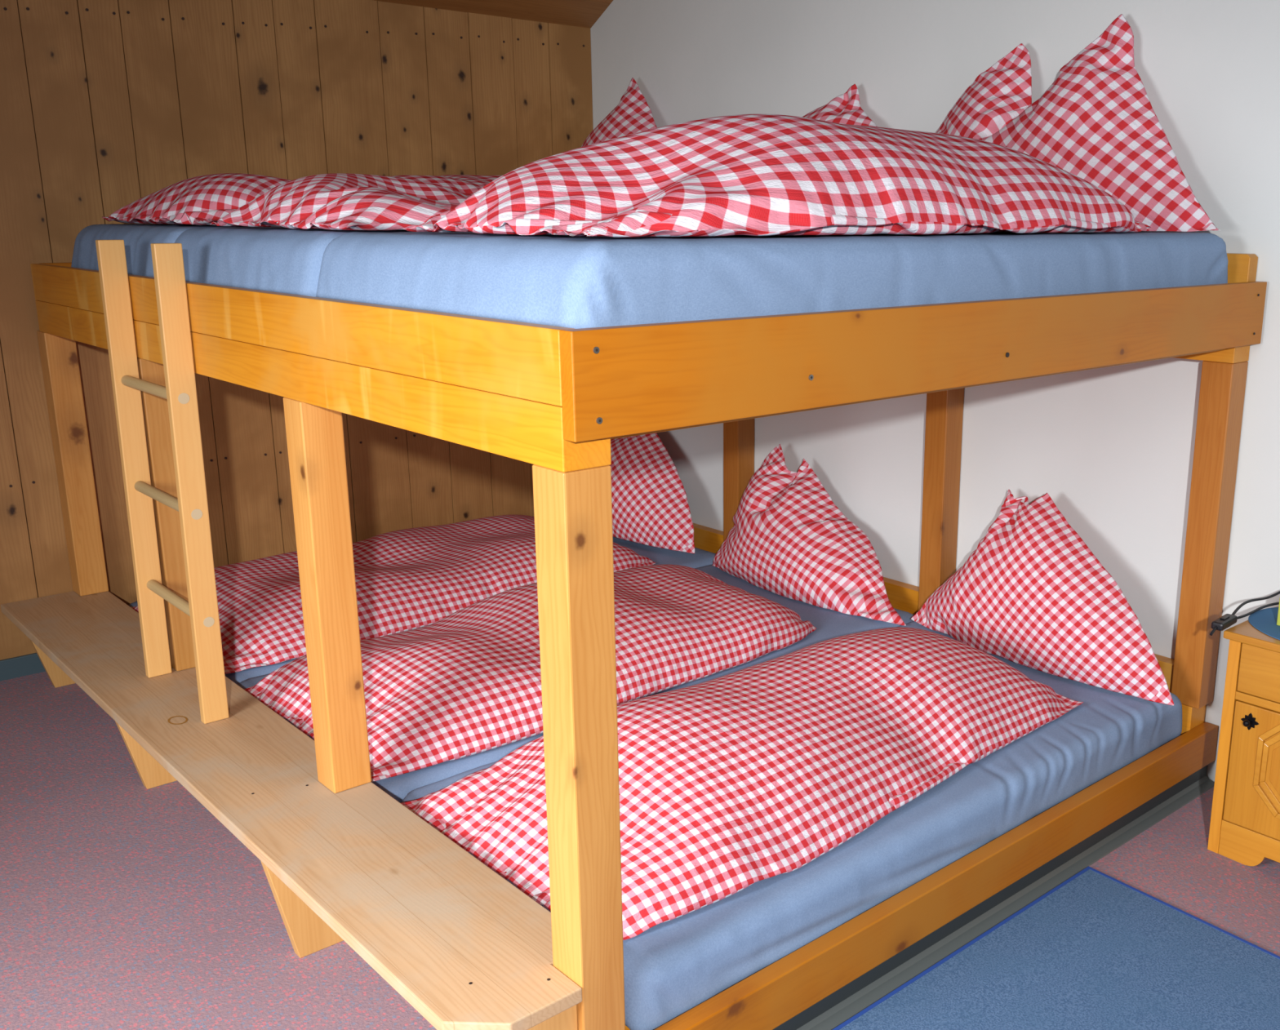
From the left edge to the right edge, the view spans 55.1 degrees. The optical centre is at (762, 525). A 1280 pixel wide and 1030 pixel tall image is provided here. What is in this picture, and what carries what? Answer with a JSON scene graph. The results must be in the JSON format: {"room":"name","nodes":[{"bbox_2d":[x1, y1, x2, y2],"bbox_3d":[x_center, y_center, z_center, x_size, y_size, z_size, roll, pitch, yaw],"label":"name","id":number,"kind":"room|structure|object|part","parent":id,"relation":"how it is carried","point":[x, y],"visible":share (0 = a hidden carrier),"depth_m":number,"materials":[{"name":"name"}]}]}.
{"room":"bunk bedroom","nodes":[
{"label":"bunk bedroom","id":0,"kind":"room"},
{"bbox_2d":[0,0,593,660],"bbox_3d":[-2.642,-0.634,3.350,5.302,2.600,0.052,-13,19,-42],"label":"wall","id":1,"kind":"structure","parent":0,"point":[106,106],"depth_m":4.05,"materials":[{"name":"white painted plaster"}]},
{"bbox_2d":[0,653,45,681],"bbox_3d":[-3.400,0.689,2.914,3.180,0.074,0.014,-13,19,-42],"label":"baseboard","id":2,"kind":"structure","parent":1,"relation":"attached to","point":[30,664],"depth_m":3.86,"materials":[{"name":"teal paint"}]},
{"bbox_2d":[373,0,613,28],"bbox_3d":[-1.657,-2.062,1.916,5.302,1.597,2.798,-13,19,-42],"label":"ceiling","id":3,"kind":"structure","parent":0,"point":[577,13],"depth_m":4.61,"materials":[{"name":"brown wood"}]},
{"bbox_2d":[0,671,1279,1029],"bbox_3d":[-0.429,1.258,1.395,5.302,0.262,6.437,-13,19,-42],"label":"floor","id":4,"kind":"structure","parent":0,"point":[125,904],"depth_m":2.75,"materials":[{"name":"carpet"}]},
{"bbox_2d":[0,591,582,1029],"bbox_3d":[-1.303,0.647,2.936,0.291,0.337,2.836,-13,19,-42],"label":"bench","id":5,"kind":"object","parent":4,"relation":"on","point":[466,948],"visible":0.89,"depth_m":2.42,"materials":[{"name":"brown wood"}]},
{"bbox_3d":[-2.165,0.387,3.814,0.245,0.223,0.028,-13,19,-42],"label":"leg","id":6,"kind":"part","parent":5,"relation":"part of","materials":[{"name":"brown wood"}]},
{"bbox_3d":[-1.576,0.558,3.211,0.245,0.251,0.028,-13,19,-42],"label":"leg","id":7,"kind":"part","parent":5,"relation":"part of","materials":[{"name":"brown wood"}]},
{"bbox_2d":[95,240,229,724],"bbox_3d":[-1.456,-0.111,2.951,0.069,1.122,0.430,-13,19,-42],"label":"ladder","id":8,"kind":"object","parent":5,"relation":"on","point":[180,391],"visible":1,"depth_m":2.91,"materials":[{"name":"brown wood"}]},
{"bbox_3d":[-1.595,-0.148,3.094,0.069,1.122,0.024,-13,19,-42],"label":"rail","id":9,"kind":"part","parent":8,"relation":"part of","materials":[{"name":"brown wood"}]},
{"bbox_3d":[-1.317,-0.074,2.809,0.069,1.122,0.024,-13,19,-42],"label":"rail","id":10,"kind":"part","parent":8,"relation":"part of","materials":[{"name":"brown wood"}]},
{"bbox_3d":[-0.922,0.749,2.542,0.245,0.283,0.028,-13,19,-42],"label":"leg","id":11,"kind":"part","parent":5,"relation":"part of","materials":[{"name":"brown wood"}]},
{"bbox_3d":[-0.368,0.919,1.944,0.163,0.310,0.028,-13,19,-42],"label":"leg","id":12,"kind":"part","parent":5,"relation":"part of","materials":[{"name":"brown wood"}]},
{"bbox_2d":[30,253,1266,1029],"bbox_3d":[-0.479,-0.067,3.526,2.100,1.441,2.872,-13,19,-42],"label":"bunk bed","id":13,"kind":"object","parent":4,"relation":"on","point":[553,399],"visible":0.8,"depth_m":2.37,"materials":[{"name":"brown wood"}]},
{"bbox_3d":[-1.465,-0.882,4.365,1.985,0.154,0.031,-13,19,-42],"label":"rail","id":14,"kind":"part","parent":13,"relation":"part of","materials":[{"name":"brown wood"}]},
{"bbox_3d":[-2.168,-0.191,3.831,0.084,0.834,0.084,-13,19,-42],"label":"post","id":15,"kind":"part","parent":13,"relation":"part of","materials":[{"name":"brown wood"}]},
{"bbox_2d":[71,224,255,277],"bbox_3d":[-1.020,-0.843,3.922,2.017,0.243,0.815,-13,19,-42],"label":"mattress","id":16,"kind":"object","parent":13,"relation":"on","point":[138,239],"visible":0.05,"depth_m":3.19,"materials":[{"name":"blue fabric"}]},
{"bbox_2d":[102,173,502,225],"bbox_3d":[-1.069,-1.016,3.768,1.658,0.166,0.814,-13,19,-42],"label":"duvet","id":17,"kind":"object","parent":16,"relation":"on","point":[202,200],"visible":0.21,"depth_m":3.20,"materials":[{"name":"red fabric"}]},
{"bbox_2d":[581,77,657,146],"bbox_3d":[-0.520,-1.417,4.581,0.246,0.530,0.762,-14,20,-43],"label":"pillow","id":18,"kind":"object","parent":16,"relation":"on","point":[633,114],"visible":0.27,"depth_m":4.58,"materials":[{"name":"red fabric"}]},
{"bbox_3d":[-1.559,-0.027,3.203,0.084,0.834,0.084,-13,19,-42],"label":"post","id":19,"kind":"part","parent":13,"relation":"part of","materials":[{"name":"brown wood"}]},
{"bbox_2d":[174,226,409,297],"bbox_3d":[-0.450,-0.689,3.333,2.017,0.243,0.847,-13,19,-42],"label":"mattress","id":20,"kind":"object","parent":13,"relation":"on","point":[280,260],"visible":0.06,"depth_m":2.58,"materials":[{"name":"blue fabric"}]},
{"bbox_2d":[210,173,472,230],"bbox_3d":[-0.484,-0.856,3.146,1.648,0.170,0.807,-13,19,-42],"label":"duvet","id":21,"kind":"object","parent":20,"relation":"on","point":[335,201],"visible":0.3,"depth_m":2.59,"materials":[{"name":"red fabric"}]},
{"bbox_2d":[801,84,876,126],"bbox_3d":[0.138,-1.192,3.926,0.264,0.429,0.858,-13,19,-42],"label":"pillow","id":22,"kind":"object","parent":20,"relation":"on","point":[844,108],"visible":0.12,"depth_m":3.84,"materials":[{"name":"red fabric"}]},
{"bbox_3d":[-0.900,0.150,2.525,0.084,0.834,0.084,-13,19,-42],"label":"post","id":23,"kind":"part","parent":13,"relation":"part of","materials":[{"name":"brown wood"}]},
{"bbox_2d":[128,537,715,684],"bbox_3d":[-1.111,0.254,4.317,1.900,0.151,0.937,-13,19,-42],"label":"mattress","id":24,"kind":"object","parent":13,"relation":"on","point":[660,556],"visible":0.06,"depth_m":4.53,"materials":[{"name":"blue fabric"}]},
{"bbox_2d":[131,515,656,674],"bbox_3d":[-1.206,0.136,4.192,1.660,0.135,0.948,-13,19,-42],"label":"duvet","id":25,"kind":"object","parent":24,"relation":"on","point":[411,579],"visible":0.62,"depth_m":3.88,"materials":[{"name":"red fabric"}]},
{"bbox_2d":[609,432,694,553],"bbox_3d":[-0.524,-0.187,4.787,0.268,0.465,0.869,-13,19,-42],"label":"pillow","id":26,"kind":"object","parent":24,"relation":"on","point":[651,507],"visible":0.53,"depth_m":4.65,"materials":[{"name":"red fabric"}]},
{"bbox_2d":[237,564,914,802],"bbox_3d":[-0.474,0.425,3.661,1.902,0.150,0.917,-13,19,-42],"label":"mattress","id":27,"kind":"object","parent":13,"relation":"on","point":[829,624],"visible":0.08,"depth_m":3.57,"materials":[{"name":"blue fabric"}]},
{"bbox_2d":[244,564,816,782],"bbox_3d":[-0.559,0.291,3.487,1.591,0.190,0.821,-13,19,-42],"label":"duvet","id":28,"kind":"object","parent":27,"relation":"on","point":[467,682],"visible":0.69,"depth_m":3.20,"materials":[{"name":"red fabric"}]},
{"bbox_2d":[711,444,906,625],"bbox_3d":[0.173,0.004,4.101,0.288,0.452,0.929,-13,19,-42],"label":"pillow","id":29,"kind":"object","parent":27,"relation":"on","point":[788,538],"visible":1,"depth_m":4.08,"materials":[{"name":"red fabric"}]},
{"bbox_3d":[-0.284,0.479,1.932,0.084,1.171,0.084,-13,19,-42],"label":"post","id":30,"kind":"part","parent":13,"relation":"part of","materials":[{"name":"brown wood"}]},
{"bbox_3d":[-0.090,-0.310,4.556,0.084,0.936,0.084,-13,19,-42],"label":"post","id":31,"kind":"part","parent":13,"relation":"part of","materials":[{"name":"brown wood"}]},
{"bbox_2d":[315,231,1227,328],"bbox_3d":[0.151,-0.528,2.714,2.015,0.243,0.903,-13,19,-42],"label":"mattress","id":32,"kind":"object","parent":13,"relation":"on","point":[562,281],"visible":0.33,"depth_m":2.07,"materials":[{"name":"blue fabric"}]},
{"bbox_2d":[403,114,1151,237],"bbox_3d":[0.134,-0.739,2.585,1.680,0.228,0.731,-13,19,-42],"label":"duvet","id":33,"kind":"object","parent":32,"relation":"on","point":[749,175],"visible":1,"depth_m":2.21,"materials":[{"name":"red fabric"}]},
{"bbox_2d":[934,13,1219,231],"bbox_3d":[0.798,-1.071,3.257,0.260,0.547,0.951,-13,19,-42],"label":"pillow","id":34,"kind":"object","parent":32,"relation":"on","point":[1097,122],"visible":0.72,"depth_m":3.14,"materials":[{"name":"red fabric"}]},
{"bbox_2d":[401,621,1182,1029],"bbox_3d":[0.164,0.593,3.019,1.883,0.151,0.918,-13,19,-42],"label":"mattress","id":35,"kind":"object","parent":13,"relation":"on","point":[673,966],"visible":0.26,"depth_m":2.53,"materials":[{"name":"blue fabric"}]},
{"bbox_2d":[400,626,1084,940],"bbox_3d":[0.074,0.456,2.849,1.660,0.193,0.816,-13,19,-42],"label":"duvet","id":36,"kind":"object","parent":35,"relation":"on","point":[728,784],"visible":0.89,"depth_m":2.58,"materials":[{"name":"red fabric"}]},
{"bbox_2d":[911,489,1174,706],"bbox_3d":[0.773,0.165,3.463,0.269,0.463,0.900,-7,16,-27],"label":"pillow","id":37,"kind":"object","parent":35,"relation":"on","point":[1032,593],"visible":1,"depth_m":3.37,"materials":[{"name":"red fabric"}]},
{"bbox_3d":[0.490,-0.364,2.382,2.090,0.154,0.030,-13,19,-42],"label":"long rail","id":38,"kind":"part","parent":13,"relation":"part of","materials":[{"name":"orange wood"}]},
{"bbox_3d":[0.255,0.186,4.330,0.044,0.090,2.665,-13,19,-42],"label":"headboard","id":39,"kind":"part","parent":13,"relation":"part of","materials":[{"name":"brown wood"}]},
{"bbox_3d":[0.508,0.766,2.714,2.015,0.105,0.041,-13,19,-42],"label":"rail","id":40,"kind":"part","parent":13,"relation":"part of","materials":[{"name":"orange wood"}]},
{"bbox_3d":[0.569,-0.133,3.877,0.084,0.936,0.084,-13,19,-42],"label":"post","id":41,"kind":"part","parent":13,"relation":"part of","materials":[{"name":"brown wood"}]},
{"bbox_3d":[1.185,0.032,3.243,0.084,0.936,0.084,-13,19,-42],"label":"post","id":42,"kind":"part","parent":13,"relation":"part of","materials":[{"name":"brown wood"}]},
{"bbox_3d":[0.272,-0.851,4.054,0.044,0.174,2.797,-13,19,-42],"label":"headboard","id":43,"kind":"part","parent":13,"relation":"part of","materials":[{"name":"orange wood"}]},
{"bbox_2d":[831,866,1279,1029],"bbox_3d":[0.627,1.042,2.165,1.337,0.040,0.957,-13,19,-42],"label":"rug","id":44,"kind":"object","parent":4,"relation":"on","point":[1096,951],"visible":1,"depth_m":2.53,"materials":[{"name":"blue carpet"}]},
{"bbox_2d":[1207,605,1279,866],"bbox_3d":[1.389,0.551,2.927,0.376,0.585,0.482,-13,19,-42],"label":"nightstand","id":45,"kind":"object","parent":4,"relation":"on","point":[1245,823],"visible":1,"depth_m":2.92,"materials":[{"name":"brown wood"}]},
{"bbox_2d":[1209,591,1279,635],"bbox_3d":[1.223,0.200,3.008,0.412,0.063,0.098,-7,16,-26],"label":"power cord","id":46,"kind":"object","parent":45,"relation":"on","point":[1225,621],"visible":1,"depth_m":2.95,"materials":[{"name":"black plastic"}]},
{"bbox_3d":[1.155,0.471,2.901,0.026,0.044,0.044,-13,19,-42],"label":"knob","id":47,"kind":"part","parent":45,"relation":"part of","materials":[{"name":"black metal"}]},
{"bbox_3d":[1.278,0.610,2.834,0.018,0.314,0.396,-13,19,-42],"label":"door","id":48,"kind":"part","parent":45,"relation":"part of","materials":[{"name":"orange wood"}]},
{"bbox_3d":[1.279,0.445,2.792,0.016,0.020,0.401,-13,19,-42],"label":"drawer rail","id":49,"kind":"part","parent":45,"relation":"part of","materials":[{"name":"orange wood"}]},
{"bbox_3d":[1.382,0.351,2.868,0.301,0.121,0.396,-13,19,-42],"label":"drawer","id":50,"kind":"part","parent":45,"relation":"part of","materials":[{"name":"orange wood"}]},
{"bbox_2d":[1248,607,1279,639],"bbox_3d":[1.353,0.251,2.913,0.320,0.002,0.363,-13,19,-42],"label":"mat","id":51,"kind":"object","parent":45,"relation":"on","point":[1264,620],"visible":1,"depth_m":2.97,"materials":[{"name":"blue fabric"}]},
{"bbox_2d":[1276,599,1279,626],"bbox_3d":[1.310,0.208,2.930,0.100,0.072,0.098,-13,19,-42],"label":"box","id":52,"kind":"object","parent":51,"relation":"on","point":[1278,613],"visible":1,"depth_m":2.93,"materials":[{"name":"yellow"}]},
{"bbox_3d":[1.268,0.588,2.819,0.008,0.248,0.260,-13,19,-42],"label":"moulding","id":53,"kind":"part","parent":45,"relation":"part of","materials":[{"name":"orange wood"}]},
{"bbox_3d":[1.270,0.587,2.821,0.003,0.178,0.190,-13,19,-42],"label":"door panel","id":54,"kind":"part","parent":45,"relation":"part of","materials":[{"name":"orange wood"}]},
{"bbox_2d":[590,0,1279,782],"bbox_3d":[1.525,-0.899,2.765,0.080,3.750,6.487,-13,19,-42],"label":"wall","id":55,"kind":"structure","parent":0,"point":[1112,447],"depth_m":3.57,"materials":[{"name":"white paint"}]}
]}

